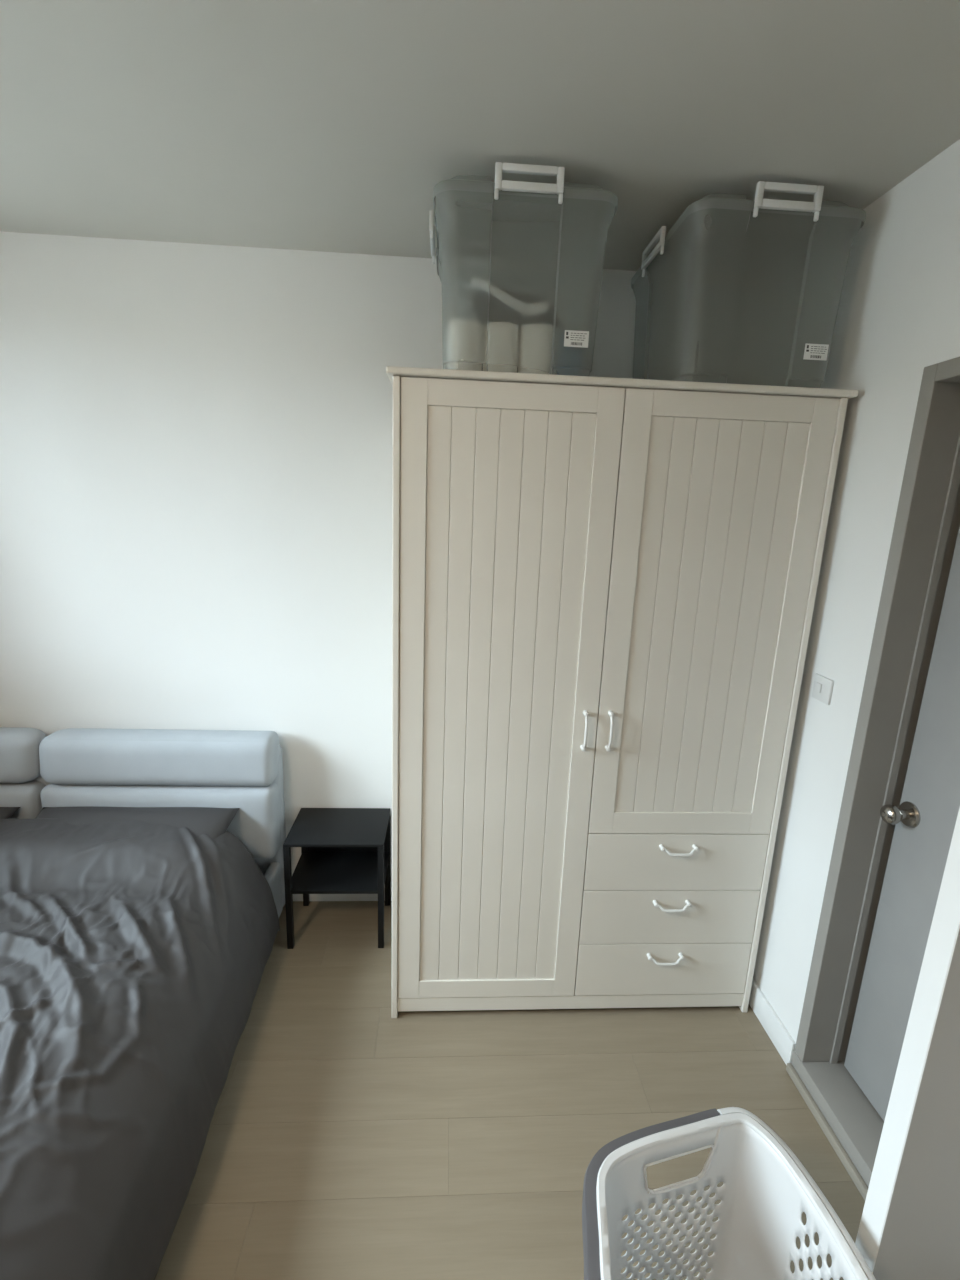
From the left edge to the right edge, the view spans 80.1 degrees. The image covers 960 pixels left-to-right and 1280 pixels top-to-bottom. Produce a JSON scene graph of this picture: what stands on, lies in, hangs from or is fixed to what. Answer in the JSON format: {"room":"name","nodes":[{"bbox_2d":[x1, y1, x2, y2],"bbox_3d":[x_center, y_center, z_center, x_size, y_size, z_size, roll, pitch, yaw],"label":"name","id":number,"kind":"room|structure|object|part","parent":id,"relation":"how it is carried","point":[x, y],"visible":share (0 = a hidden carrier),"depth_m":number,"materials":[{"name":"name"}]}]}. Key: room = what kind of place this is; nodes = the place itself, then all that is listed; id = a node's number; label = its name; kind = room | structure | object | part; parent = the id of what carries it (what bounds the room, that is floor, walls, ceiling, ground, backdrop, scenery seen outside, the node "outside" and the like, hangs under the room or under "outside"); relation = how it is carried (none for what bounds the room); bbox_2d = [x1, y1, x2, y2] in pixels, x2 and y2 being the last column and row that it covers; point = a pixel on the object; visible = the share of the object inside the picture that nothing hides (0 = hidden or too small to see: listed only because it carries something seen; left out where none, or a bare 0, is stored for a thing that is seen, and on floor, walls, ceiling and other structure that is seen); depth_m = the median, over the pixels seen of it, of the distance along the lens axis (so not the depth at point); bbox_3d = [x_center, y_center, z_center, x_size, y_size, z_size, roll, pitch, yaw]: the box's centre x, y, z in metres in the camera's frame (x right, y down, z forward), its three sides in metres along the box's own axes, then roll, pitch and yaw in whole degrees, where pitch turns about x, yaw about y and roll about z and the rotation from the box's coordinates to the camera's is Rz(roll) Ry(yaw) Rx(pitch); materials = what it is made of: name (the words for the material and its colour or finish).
{"room":"bedroom","nodes":[
{"label":"bedroom","id":0,"kind":"room"},
{"bbox_2d":[0,232,762,881],"bbox_3d":[-0.783,-0.065,2.267,3.788,2.597,0.140,1,13,-3],"label":"wall","id":1,"kind":"structure","parent":0,"point":[196,440],"depth_m":2.06,"materials":[{"name":"paint"}]},
{"bbox_2d":[293,882,391,900],"bbox_3d":[-0.820,1.079,2.445,3.508,0.085,0.012,1,13,-3],"label":"baseboard","id":2,"kind":"structure","parent":1,"relation":"attached to","point":[296,897],"depth_m":2.46,"materials":[{"name":"white wood"}]},
{"bbox_2d":[0,0,959,270],"bbox_3d":[-0.584,-0.968,0.103,3.888,0.120,3.982,1,13,-3],"label":"ceiling","id":3,"kind":"structure","parent":0,"point":[308,125],"depth_m":1.21,"materials":[{"name":"paint"}]},
{"bbox_2d":[155,901,864,1279],"bbox_3d":[-0.726,1.574,0.668,3.508,0.100,3.702,1,13,-3],"label":"floor","id":4,"kind":"structure","parent":0,"point":[347,1139],"depth_m":1.59,"materials":[{"name":"brown wood"}]},
{"bbox_2d":[0,727,285,917],"bbox_3d":[-1.600,0.945,1.284,1.718,0.797,2.110,1,13,-3],"label":"headboard","id":5,"kind":"object","parent":4,"relation":"on","point":[70,767],"visible":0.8,"depth_m":2.13,"materials":[{"name":"grey fabric"}]},
{"bbox_2d":[0,781,44,818],"bbox_3d":[-2.074,0.680,2.154,0.838,0.301,0.109,1,13,-3],"label":"cushion","id":6,"kind":"object","parent":5,"relation":"on","point":[26,795],"depth_m":2.12,"materials":[{"name":"grey fabric"}]},
{"bbox_2d":[0,727,46,782],"bbox_3d":[-2.068,0.428,2.138,0.837,0.194,0.147,1,13,-3],"label":"cushion","id":7,"kind":"object","parent":5,"relation":"on","point":[19,747],"depth_m":2.11,"materials":[{"name":"grey fabric"}]},
{"bbox_2d":[39,728,278,785],"bbox_3d":[-1.217,0.449,2.185,0.864,0.194,0.154,1,13,-3],"label":"cushion","id":8,"kind":"object","parent":5,"relation":"on","point":[70,756],"depth_m":2.12,"materials":[{"name":"grey fabric"}]},
{"bbox_2d":[41,783,280,858],"bbox_3d":[-1.222,0.697,2.214,0.859,0.303,0.129,1,13,-3],"label":"cushion","id":9,"kind":"object","parent":5,"relation":"on","point":[257,821],"depth_m":2.15,"materials":[{"name":"grey fabric"}]},
{"bbox_3d":[-0.775,1.224,1.345,0.044,0.225,2.020,1,13,-3],"label":"rail","id":10,"kind":"part","parent":5,"relation":"part of","materials":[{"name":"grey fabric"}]},
{"bbox_3d":[-1.629,1.046,1.245,1.550,0.214,1.883,1,13,-3],"label":"mattress","id":11,"kind":"object","parent":5,"relation":"on","visible":0},
{"bbox_2d":[0,807,19,818],"bbox_3d":[-2.043,0.687,1.938,0.710,0.137,0.328,1,13,-3],"label":"pillow","id":12,"kind":"object","parent":11,"relation":"on","point":[5,812],"visible":0.81,"depth_m":2.07,"materials":[{"name":"grey fabric"}]},
{"bbox_2d":[35,806,238,837],"bbox_3d":[-1.254,0.705,1.984,0.710,0.137,0.328,1,13,-3],"label":"pillow","id":13,"kind":"object","parent":11,"relation":"on","point":[214,822],"visible":0.32,"depth_m":2.05,"materials":[{"name":"grey fabric"}]},
{"bbox_2d":[0,818,279,1279],"bbox_3d":[-1.574,1.059,1.187,1.839,0.488,1.841,1,13,-3],"label":"duvet","id":14,"kind":"object","parent":11,"relation":"on","point":[134,955],"visible":1,"depth_m":1.42,"materials":[{"name":"grey fabric"}]},
{"bbox_2d":[283,808,390,948],"bbox_3d":[-0.554,0.940,2.278,0.366,0.447,0.266,1,13,-3],"label":"nightstand","id":15,"kind":"object","parent":4,"relation":"on","point":[344,850],"visible":1,"depth_m":2.22,"materials":[{"name":"black wood"}]},
{"bbox_3d":[-0.719,0.969,2.150,0.022,0.435,0.022,1,13,-3],"label":"leg","id":16,"kind":"part","parent":15,"relation":"part of","materials":[{"name":"black wood"}]},
{"bbox_3d":[-0.732,0.915,2.388,0.022,0.435,0.022,1,13,-3],"label":"leg","id":17,"kind":"part","parent":15,"relation":"part of","materials":[{"name":"black wood"}]},
{"bbox_3d":[-0.546,0.728,2.230,0.366,0.012,0.266,1,13,-3],"label":"plate","id":18,"kind":"part","parent":15,"relation":"part of","materials":[{"name":"black wood"}]},
{"bbox_2d":[291,851,389,893],"bbox_3d":[-0.553,0.919,2.273,0.362,0.014,0.262,1,13,-3],"label":"shelf","id":19,"kind":"object","parent":15,"relation":"attached to","point":[315,872],"depth_m":2.25,"materials":[{"name":"black wood"}]},
{"bbox_3d":[-0.557,0.795,2.377,0.322,0.182,0.007,1,13,-3],"label":"panel","id":20,"kind":"part","parent":15,"relation":"part of","materials":[{"name":"black wood"}]},
{"bbox_3d":[-0.376,0.977,2.170,0.022,0.435,0.022,1,13,-3],"label":"leg","id":21,"kind":"part","parent":15,"relation":"part of","materials":[{"name":"black wood"}]},
{"bbox_3d":[-0.389,0.923,2.408,0.022,0.435,0.022,1,13,-3],"label":"leg","id":22,"kind":"part","parent":15,"relation":"part of","materials":[{"name":"black wood"}]},
{"bbox_2d":[386,366,858,1017],"bbox_3d":[0.336,0.235,1.989,1.255,2.011,0.609,1,13,-3],"label":"wardrobe","id":23,"kind":"object","parent":4,"relation":"on","point":[604,589],"visible":1,"depth_m":1.69,"materials":[{"name":"white paint"}]},
{"bbox_3d":[-0.266,0.227,1.967,0.020,1.994,0.575,1,13,-3],"label":"panel","id":24,"kind":"part","parent":23,"relation":"part of","materials":[{"name":"white paint"}]},
{"bbox_3d":[0.023,1.160,1.912,0.450,0.065,0.020,1,13,-3],"label":"rail","id":25,"kind":"part","parent":23,"relation":"part of","materials":[{"name":"white paint"}]},
{"bbox_3d":[0.055,0.257,1.716,0.458,1.792,0.008,1,13,-3],"label":"door","id":26,"kind":"part","parent":23,"relation":"part of","materials":[{"name":"white paint"}]},
{"bbox_3d":[0.088,-0.644,1.509,0.450,0.066,0.020,1,13,-3],"label":"rail","id":27,"kind":"part","parent":23,"relation":"part of","materials":[{"name":"white paint"}]},
{"bbox_2d":[429,162,617,375],"bbox_3d":[0.099,-0.981,1.706,0.498,0.468,0.574,1,13,-3],"label":"storage box","id":28,"kind":"object","parent":23,"relation":"on","point":[535,232],"visible":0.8,"depth_m":1.61,"materials":[{"name":"clear plastic"}]},
{"bbox_2d":[447,320,482,370],"bbox_3d":[-0.041,-0.786,1.550,0.094,0.130,0.094,1,13,-3],"label":"paper roll","id":29,"kind":"object","parent":28,"relation":"in","point":[465,337],"visible":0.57,"depth_m":1.51,"materials":[{"name":"paper"}]},
{"bbox_2d":[483,321,518,372],"bbox_3d":[0.056,-0.783,1.555,0.094,0.130,0.094,1,13,-3],"label":"paper roll","id":30,"kind":"object","parent":28,"relation":"in","point":[502,355],"visible":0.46,"depth_m":1.52,"materials":[{"name":"paper"}]},
{"bbox_3d":[0.105,-1.178,1.668,0.471,0.052,0.563,1,13,-3],"label":"lid","id":31,"kind":"part","parent":28,"relation":"part of","materials":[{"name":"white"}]},
{"bbox_3d":[0.120,-1.111,1.390,0.168,0.075,0.013,1,13,-3],"label":"clip handle","id":32,"kind":"part","parent":28,"relation":"part of","materials":[{"name":"white plastic"}]},
{"bbox_2d":[518,324,552,374],"bbox_3d":[0.153,-0.781,1.561,0.094,0.130,0.094,1,13,-3],"label":"paper roll","id":33,"kind":"object","parent":28,"relation":"in","point":[535,340],"visible":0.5,"depth_m":1.52,"materials":[{"name":"paper"}]},
{"bbox_2d":[471,278,560,337],"bbox_3d":[0.100,-0.906,1.573,0.254,0.121,0.160,1,13,-3],"label":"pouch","id":34,"kind":"object","parent":33,"relation":"on","point":[521,310],"visible":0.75,"depth_m":1.52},
{"bbox_2d":[556,331,581,375],"bbox_3d":[0.243,-0.772,1.556,0.060,0.120,0.040,1,13,-3],"label":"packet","id":35,"kind":"object","parent":28,"relation":"in","point":[568,358],"visible":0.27,"depth_m":1.54,"materials":[{"name":"plastic"}]},
{"bbox_2d":[566,332,583,345],"bbox_3d":[0.252,-0.789,1.496,0.055,0.031,0.001,1,13,-3],"label":"label","id":36,"kind":"object","parent":28,"relation":"attached to","point":[572,338],"depth_m":1.50,"materials":[{"name":"white paper"}]},
{"bbox_3d":[0.314,0.274,1.701,0.016,0.126,0.033,1,13,-3],"label":"handle","id":37,"kind":"part","parent":23,"relation":"part of","materials":[{"name":"white metal"}]},
{"bbox_3d":[0.389,0.275,1.706,0.016,0.126,0.033,1,13,-3],"label":"handle","id":38,"kind":"part","parent":23,"relation":"part of","materials":[{"name":"white metal"}]},
{"bbox_3d":[0.617,1.108,1.932,0.588,0.199,0.020,1,13,-3],"label":"drawer","id":39,"kind":"part","parent":23,"relation":"part of","materials":[{"name":"white paint"}]},
{"bbox_3d":[0.618,1.060,1.895,0.124,0.026,0.033,1,13,-3],"label":"handle","id":40,"kind":"part","parent":23,"relation":"part of","materials":[{"name":"white metal"}]},
{"bbox_3d":[0.624,0.911,1.888,0.588,0.199,0.020,1,13,-3],"label":"drawer","id":41,"kind":"part","parent":23,"relation":"part of","materials":[{"name":"white paint"}]},
{"bbox_3d":[0.625,0.864,1.851,0.124,0.026,0.033,1,13,-3],"label":"handle","id":42,"kind":"part","parent":23,"relation":"part of","materials":[{"name":"white metal"}]},
{"bbox_3d":[0.631,0.714,1.844,0.588,0.200,0.020,1,13,-3],"label":"drawer","id":43,"kind":"part","parent":23,"relation":"part of","materials":[{"name":"white paint"}]},
{"bbox_3d":[0.632,0.666,1.807,0.124,0.026,0.033,1,13,-3],"label":"handle","id":44,"kind":"part","parent":23,"relation":"part of","materials":[{"name":"white metal"}]},
{"bbox_3d":[0.638,0.577,1.814,0.444,0.072,0.020,1,13,-3],"label":"rail","id":45,"kind":"part","parent":23,"relation":"part of","materials":[{"name":"white paint"}]},
{"bbox_3d":[0.682,-0.630,1.544,0.444,0.066,0.020,1,13,-3],"label":"rail","id":46,"kind":"part","parent":23,"relation":"part of","materials":[{"name":"white paint"}]},
{"bbox_2d":[631,181,865,387],"bbox_3d":[0.749,-0.966,1.744,0.498,0.468,0.574,1,13,-3],"label":"storage box","id":47,"kind":"object","parent":23,"relation":"on","point":[722,244],"visible":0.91,"depth_m":1.68,"materials":[{"name":"clear plastic"}]},
{"bbox_3d":[0.756,-1.163,1.706,0.471,0.052,0.563,1,13,-3],"label":"lid","id":48,"kind":"part","parent":47,"relation":"part of","materials":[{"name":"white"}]},
{"bbox_3d":[0.771,-1.097,1.428,0.168,0.075,0.013,1,13,-3],"label":"clip handle","id":49,"kind":"part","parent":47,"relation":"part of","materials":[{"name":"white plastic"}]},
{"bbox_2d":[806,345,826,357],"bbox_3d":[0.903,-0.774,1.534,0.056,0.031,0.001,1,13,-3],"label":"label","id":50,"kind":"object","parent":47,"relation":"attached to","point":[812,351],"depth_m":1.53,"materials":[{"name":"white paper"}]},
{"bbox_3d":[0.936,0.255,2.038,0.020,1.994,0.575,1,13,-3],"label":"panel","id":51,"kind":"part","parent":23,"relation":"part of","materials":[{"name":"white paint"}]},
{"bbox_2d":[582,1107,875,1279],"bbox_3d":[0.395,1.251,0.936,0.474,0.470,0.601,1,13,-3],"label":"laundry basket","id":52,"kind":"object","parent":4,"relation":"on","point":[764,1194],"visible":1,"depth_m":1.12,"materials":[{"name":"white plastic"}]},
{"bbox_2d":[753,139,959,1042],"bbox_3d":[1.139,0.398,0.504,0.140,2.597,3.702,1,13,-3],"label":"wall","id":53,"kind":"structure","parent":0,"point":[898,316],"depth_m":1.55,"materials":[{"name":"paint"}]},
{"bbox_2d":[749,978,795,1065],"bbox_3d":[0.946,1.202,2.155,0.012,0.095,0.794,1,13,-3],"label":"baseboard","id":54,"kind":"structure","parent":53,"relation":"attached to","point":[780,1037],"depth_m":1.87,"materials":[{"name":"white wood"}]},
{"bbox_2d":[812,674,833,704],"bbox_3d":[0.999,0.143,1.669,0.012,0.073,0.078,1,13,-3],"label":"light switch","id":55,"kind":"object","parent":53,"relation":"attached to","point":[822,690],"visible":1,"depth_m":1.66,"materials":[{"name":"plastic"}]},
{"bbox_2d":[786,1063,867,1199],"bbox_3d":[0.974,1.394,1.456,0.014,0.028,0.649,1,13,-3],"label":"trim","id":56,"kind":"structure","parent":53,"relation":"attached to","point":[832,1138],"depth_m":1.57,"materials":[{"name":"grey wood"}]},
{"bbox_2d":[791,1050,883,1187],"bbox_3d":[1.056,1.373,1.457,0.148,0.074,0.651,1,13,-3],"label":"threshold","id":57,"kind":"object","parent":53,"relation":"attached to","point":[851,1116],"depth_m":1.59,"materials":[{"name":"grey wood"}]},
{"bbox_2d":[795,357,959,1063],"bbox_3d":[1.093,0.386,1.235,0.146,1.950,0.648,1,13,-3],"label":"trim","id":58,"kind":"structure","parent":53,"relation":"attached to","point":[927,520],"depth_m":1.48,"materials":[{"name":"grey wood"}]},
{"bbox_2d":[844,526,959,1120],"bbox_3d":[1.113,0.405,1.236,0.100,1.902,0.544,1,13,-3],"label":"door","id":59,"kind":"structure","parent":53,"relation":"in","point":[925,818],"depth_m":1.47,"materials":[{"name":"grey paint"}]},
{"bbox_3d":[1.081,0.454,1.486,0.062,0.051,0.051,1,13,-3],"label":"knob","id":60,"kind":"part","parent":59,"relation":"part of","materials":[{"name":"metal"}]},
{"bbox_2d":[855,807,959,1279],"bbox_3d":[0.882,0.262,0.840,0.338,2.497,0.044,1,13,-3],"label":"wall partition","id":61,"kind":"structure","parent":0,"point":[909,1229],"depth_m":0.94,"materials":[{"name":"paint"}]}
]}

